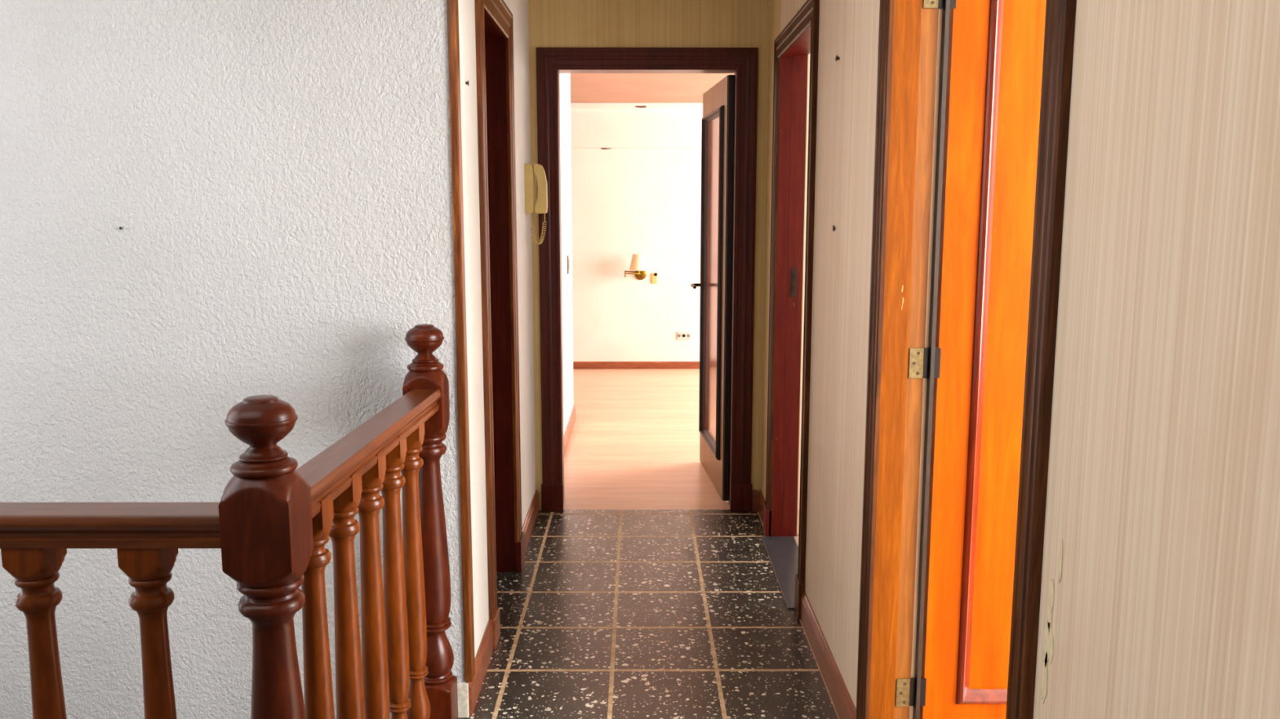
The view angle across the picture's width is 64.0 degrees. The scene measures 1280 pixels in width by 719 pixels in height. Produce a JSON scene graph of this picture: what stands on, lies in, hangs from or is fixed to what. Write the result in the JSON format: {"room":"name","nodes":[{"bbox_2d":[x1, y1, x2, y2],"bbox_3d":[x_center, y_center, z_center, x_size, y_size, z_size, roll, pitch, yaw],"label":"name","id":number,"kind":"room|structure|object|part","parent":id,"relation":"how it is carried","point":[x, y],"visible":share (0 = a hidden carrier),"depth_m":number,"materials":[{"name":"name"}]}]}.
{"room":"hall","nodes":[
{"label":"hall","id":0,"kind":"room"},
{"bbox_2d":[0,0,466,718],"bbox_3d":[-1.468,0.643,2.803,1.975,4.300,0.040,0,9,0],"label":"wall","id":1,"kind":"structure","parent":0,"point":[275,175],"depth_m":2.65,"materials":[{"name":"white paint"}]},
{"bbox_2d":[457,683,469,718],"bbox_3d":[-0.492,0.942,2.828,0.036,0.100,0.010,0,9,0],"label":"plaster","id":2,"kind":"object","parent":1,"relation":"attached to","point":[462,688],"visible":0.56,"depth_m":2.82,"materials":[{"name":"white paint"}]},
{"bbox_2d":[457,0,535,656],"bbox_3d":[-0.557,-0.392,3.636,0.150,2.500,1.910,0,9,0],"label":"wall","id":3,"kind":"structure","parent":0,"point":[518,8],"depth_m":3.08,"materials":[{"name":"beige paint"}]},
{"bbox_2d":[446,0,475,682],"bbox_3d":[-0.471,-0.299,2.661,0.022,2.395,0.046,0,9,0],"label":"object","id":4,"kind":"structure","parent":3,"relation":"attached to","point":[452,10],"depth_m":2.68,"materials":[{"name":"brown wood"}]},
{"bbox_2d":[466,619,493,716],"bbox_3d":[-0.474,0.909,3.052,0.014,0.100,0.440,0,9,0],"label":"baseboard","id":5,"kind":"structure","parent":3,"relation":"attached to","point":[483,655],"depth_m":3.02,"materials":[{"name":"brown wood"}]},
{"bbox_2d":[474,0,524,649],"bbox_3d":[-0.557,-0.173,3.522,0.198,2.100,0.830,0,9,0],"label":"door","id":6,"kind":"structure","parent":3,"relation":"in","point":[494,26],"depth_m":3.75,"materials":[{"name":"red wood"}]},
{"bbox_2d":[521,489,538,552],"bbox_3d":[-0.476,0.703,4.427,0.014,0.100,0.670,0,9,0],"label":"baseboard","id":7,"kind":"structure","parent":3,"relation":"attached to","point":[527,527],"depth_m":4.44,"materials":[{"name":"brown wood"}]},
{"bbox_2d":[524,164,547,244],"bbox_3d":[-0.438,-0.658,4.345,0.091,0.336,0.090,0,9,0],"label":"phone","id":8,"kind":"object","parent":3,"relation":"attached to","point":[531,171],"visible":1,"depth_m":4.30,"materials":[{"name":"beige plastic"}]},
{"bbox_3d":[-0.430,-0.554,4.333,0.069,0.133,0.022,0,9,0],"label":"coiled cord","id":9,"kind":"part","parent":8,"relation":"part of","materials":[{"name":"beige plastic"}]},
{"bbox_2d":[559,73,573,435],"bbox_3d":[-0.516,-0.580,5.696,0.150,2.262,1.960,0,9,0],"label":"wall","id":10,"kind":"structure","parent":0,"point":[565,78],"depth_m":6.12,"materials":[{"name":"beige paint"}]},
{"bbox_2d":[566,255,569,274],"bbox_3d":[-0.436,-0.578,6.232,0.013,0.110,0.070,0,9,0],"label":"light switch","id":11,"kind":"object","parent":10,"relation":"attached to","point":[567,256],"visible":1,"depth_m":6.21,"materials":[{"name":"grey plastic"}]},
{"bbox_2d":[563,405,575,457],"bbox_3d":[-0.434,0.493,5.867,0.014,0.090,1.940,0,9,0],"label":"baseboard","id":12,"kind":"structure","parent":10,"relation":"attached to","point":[571,423],"depth_m":6.25,"materials":[{"name":"brown wood"}]},
{"bbox_2d":[570,109,702,361],"bbox_3d":[0.083,-1.100,8.836,6.600,2.362,0.157,0,9,0],"label":"wall","id":13,"kind":"structure","parent":0,"point":[625,202],"depth_m":8.77,"materials":[{"name":"beige paint"}]},
{"bbox_2d":[570,148,701,149],"bbox_3d":[0.083,-1.783,8.659,6.600,0.010,0.006,0,9,0],"label":"trim","id":14,"kind":"structure","parent":13,"relation":"attached to","point":[571,148],"depth_m":8.65,"materials":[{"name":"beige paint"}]},
{"bbox_2d":[573,361,699,368],"bbox_3d":[0.083,0.049,8.929,6.600,0.062,0.014,0,9,0],"label":"baseboard","id":15,"kind":"structure","parent":13,"relation":"attached to","point":[576,365],"depth_m":8.92,"materials":[{"name":"brown wood"}]},
{"bbox_2d":[624,253,648,279],"bbox_3d":[-0.030,-0.783,8.691,0.202,0.230,0.237,0,9,0],"label":"wall lamp","id":16,"kind":"object","parent":13,"relation":"attached to","point":[638,264],"visible":1,"depth_m":8.61,"materials":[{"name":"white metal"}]},
{"bbox_3d":[-0.060,-0.751,8.725,0.142,0.095,0.150,0,9,0],"label":"swing arm","id":17,"kind":"part","parent":16,"relation":"part of","materials":[{"name":"gold metal"}]},
{"bbox_3d":[-0.011,-0.824,8.648,0.164,0.136,0.164,0,9,0],"label":"lamp shade","id":18,"kind":"part","parent":16,"relation":"part of","materials":[{"name":"beige fabric"}]},
{"bbox_2d":[570,102,702,109],"bbox_3d":[0.083,-2.131,8.593,6.600,0.050,0.032,0,9,0],"label":"crown molding","id":19,"kind":"structure","parent":13,"relation":"attached to","point":[573,105],"depth_m":8.58,"materials":[{"name":"beige paint"}]},
{"bbox_2d":[651,272,657,284],"bbox_3d":[0.125,-0.700,8.812,0.049,0.094,0.022,0,9,0],"label":"wall switch","id":20,"kind":"object","parent":13,"relation":"attached to","point":[654,276],"visible":1,"depth_m":8.81,"materials":[{"name":"beige plastic"}]},
{"bbox_2d":[676,331,690,339],"bbox_3d":[0.381,-0.207,8.893,0.120,0.070,0.010,0,9,0],"label":"power outlet","id":21,"kind":"object","parent":13,"relation":"attached to","point":[680,335],"visible":1,"depth_m":8.89,"materials":[{"name":"white plastic"}]},
{"bbox_2d":[457,368,839,718],"bbox_3d":[0.093,0.948,3.873,6.600,0.220,10.580,0,9,0],"label":"floor","id":22,"kind":"structure","parent":0,"point":[607,614],"depth_m":3.72,"materials":[{"name":"tile"}]},
{"bbox_2d":[0,324,457,718],"bbox_3d":[-1.469,0.531,2.137,1.950,1.118,1.159,0,9,0],"label":"balustrade","id":23,"kind":"object","parent":22,"relation":"on","point":[272,524],"visible":1,"depth_m":1.69,"materials":[{"name":"brown wood"}]},
{"bbox_3d":[-1.528,0.252,1.551,1.829,0.053,0.077,0,9,0],"label":"handrail","id":24,"kind":"part","parent":23,"relation":"part of","materials":[{"name":"brown wood"}]},
{"bbox_3d":[-0.569,0.665,1.625,0.103,1.004,0.103,0,9,0],"label":"newel post","id":25,"kind":"part","parent":23,"relation":"part of","materials":[{"name":"brown wood"}]},
{"bbox_3d":[-0.552,0.172,2.085,0.077,0.054,0.966,0,9,2],"label":"handrail","id":26,"kind":"part","parent":23,"relation":"part of","materials":[{"name":"brown wood"}]},
{"bbox_3d":[-0.544,0.515,2.669,0.098,0.992,0.098,0,9,0],"label":"newel post","id":27,"kind":"part","parent":23,"relation":"part of","materials":[{"name":"brown wood"}]},
{"bbox_2d":[570,73,733,102],"bbox_3d":[0.087,-1.917,6.650,6.800,0.100,4.239,0,9,0],"label":"ceiling","id":28,"kind":"structure","parent":0,"point":[584,87],"depth_m":7.45,"materials":[{"name":"paint"}]},
{"bbox_2d":[528,0,808,535],"bbox_3d":[0.021,-0.516,4.463,1.310,2.500,0.500,0,9,0],"label":"wall","id":29,"kind":"structure","parent":0,"point":[551,23],"depth_m":4.45,"materials":[{"name":"paper"}]},
{"bbox_2d":[536,47,758,511],"bbox_3d":[0.031,-0.393,5.055,0.975,2.083,0.943,0,9,0],"label":"door","id":30,"kind":"structure","parent":29,"relation":"in","point":[730,107],"depth_m":4.65,"materials":[{"name":"red wood"}]},
{"bbox_3d":[0.303,-0.393,5.436,0.067,0.044,0.128,0,9,0],"label":"handle","id":31,"kind":"part","parent":30,"relation":"part of","materials":[{"name":"black metal"}]},
{"bbox_3d":[0.359,-0.386,5.134,0.032,1.679,0.613,-1,9,-5],"label":"panel moulding","id":32,"kind":"part","parent":30,"relation":"part of","materials":[{"name":"brown wood"}]},
{"bbox_3d":[0.380,-0.386,5.136,0.016,1.695,0.629,-1,9,-5],"label":"panel","id":33,"kind":"part","parent":30,"relation":"part of","materials":[{"name":"brown wood"}]},
{"bbox_2d":[751,489,758,511],"bbox_3d":[0.531,0.654,4.753,0.031,0.100,0.014,0,9,0],"label":"baseboard","id":34,"kind":"structure","parent":29,"relation":"attached to","point":[755,493],"depth_m":4.75,"materials":[{"name":"brown wood"}]},
{"bbox_2d":[757,489,765,522],"bbox_3d":[0.554,0.667,4.668,0.014,0.100,0.185,0,9,0],"label":"baseboard","id":35,"kind":"structure","parent":29,"relation":"attached to","point":[761,501],"depth_m":4.65,"materials":[{"name":"brown wood"}]},
{"bbox_2d":[761,536,798,609],"bbox_3d":[0.589,0.817,3.984,0.138,0.006,0.791,0,9,0],"label":"floor","id":36,"kind":"structure","parent":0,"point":[782,551],"depth_m":4.07,"materials":[{"name":"grey stone"}]},
{"bbox_2d":[797,53,809,510],"bbox_3d":[1.660,-0.404,3.714,1.965,2.500,2.020,0,9,0],"label":"wall","id":37,"kind":"structure","parent":0,"point":[809,54],"depth_m":4.61,"materials":[{"name":"beige paint"}]},
{"bbox_2d":[780,0,1279,718],"bbox_3d":[0.624,-0.047,1.329,0.116,2.500,5.840,0,9,0],"label":"wall","id":38,"kind":"structure","parent":0,"point":[1160,597],"depth_m":1.16,"materials":[{"name":"paint"}]},
{"bbox_2d":[763,0,819,619],"bbox_3d":[0.606,-0.204,3.835,0.134,2.070,0.976,0,9,0],"label":"door","id":39,"kind":"structure","parent":38,"relation":"in","point":[799,38],"depth_m":4.18,"materials":[{"name":"red paint"}]},
{"bbox_3d":[0.636,-0.319,4.229,0.024,0.120,0.004,0,9,0],"label":"strike plate","id":40,"kind":"part","parent":39,"relation":"part of","materials":[{"name":"metal"}]},
{"bbox_2d":[800,591,856,718],"bbox_3d":[0.557,0.906,3.071,0.014,0.100,0.865,0,9,0],"label":"baseboard","id":41,"kind":"structure","parent":38,"relation":"attached to","point":[845,708],"depth_m":3.03,"materials":[{"name":"brown wood"}]},
{"bbox_2d":[855,0,1076,718],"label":"door","id":42,"kind":"structure","parent":38,"relation":"in","point":[988,362],"depth_m":2.40,"materials":[{"name":"orange wood"}]},
{"bbox_3d":[0.688,0.078,1.947,0.014,2.070,1.055,0,9,0],"label":"casing","id":43,"kind":"part","parent":42,"relation":"part of","materials":[{"name":"orange wood"}]},
{"bbox_3d":[1.138,-0.010,2.429,0.698,1.762,0.025,0,9,0],"label":"panel moulding","id":44,"kind":"part","parent":42,"relation":"part of","materials":[{"name":"orange wood"}]},
{"bbox_3d":[1.138,-0.013,2.447,0.714,1.778,0.016,0,9,0],"label":"panel","id":45,"kind":"part","parent":42,"relation":"part of","materials":[{"name":"orange wood"}]}
]}

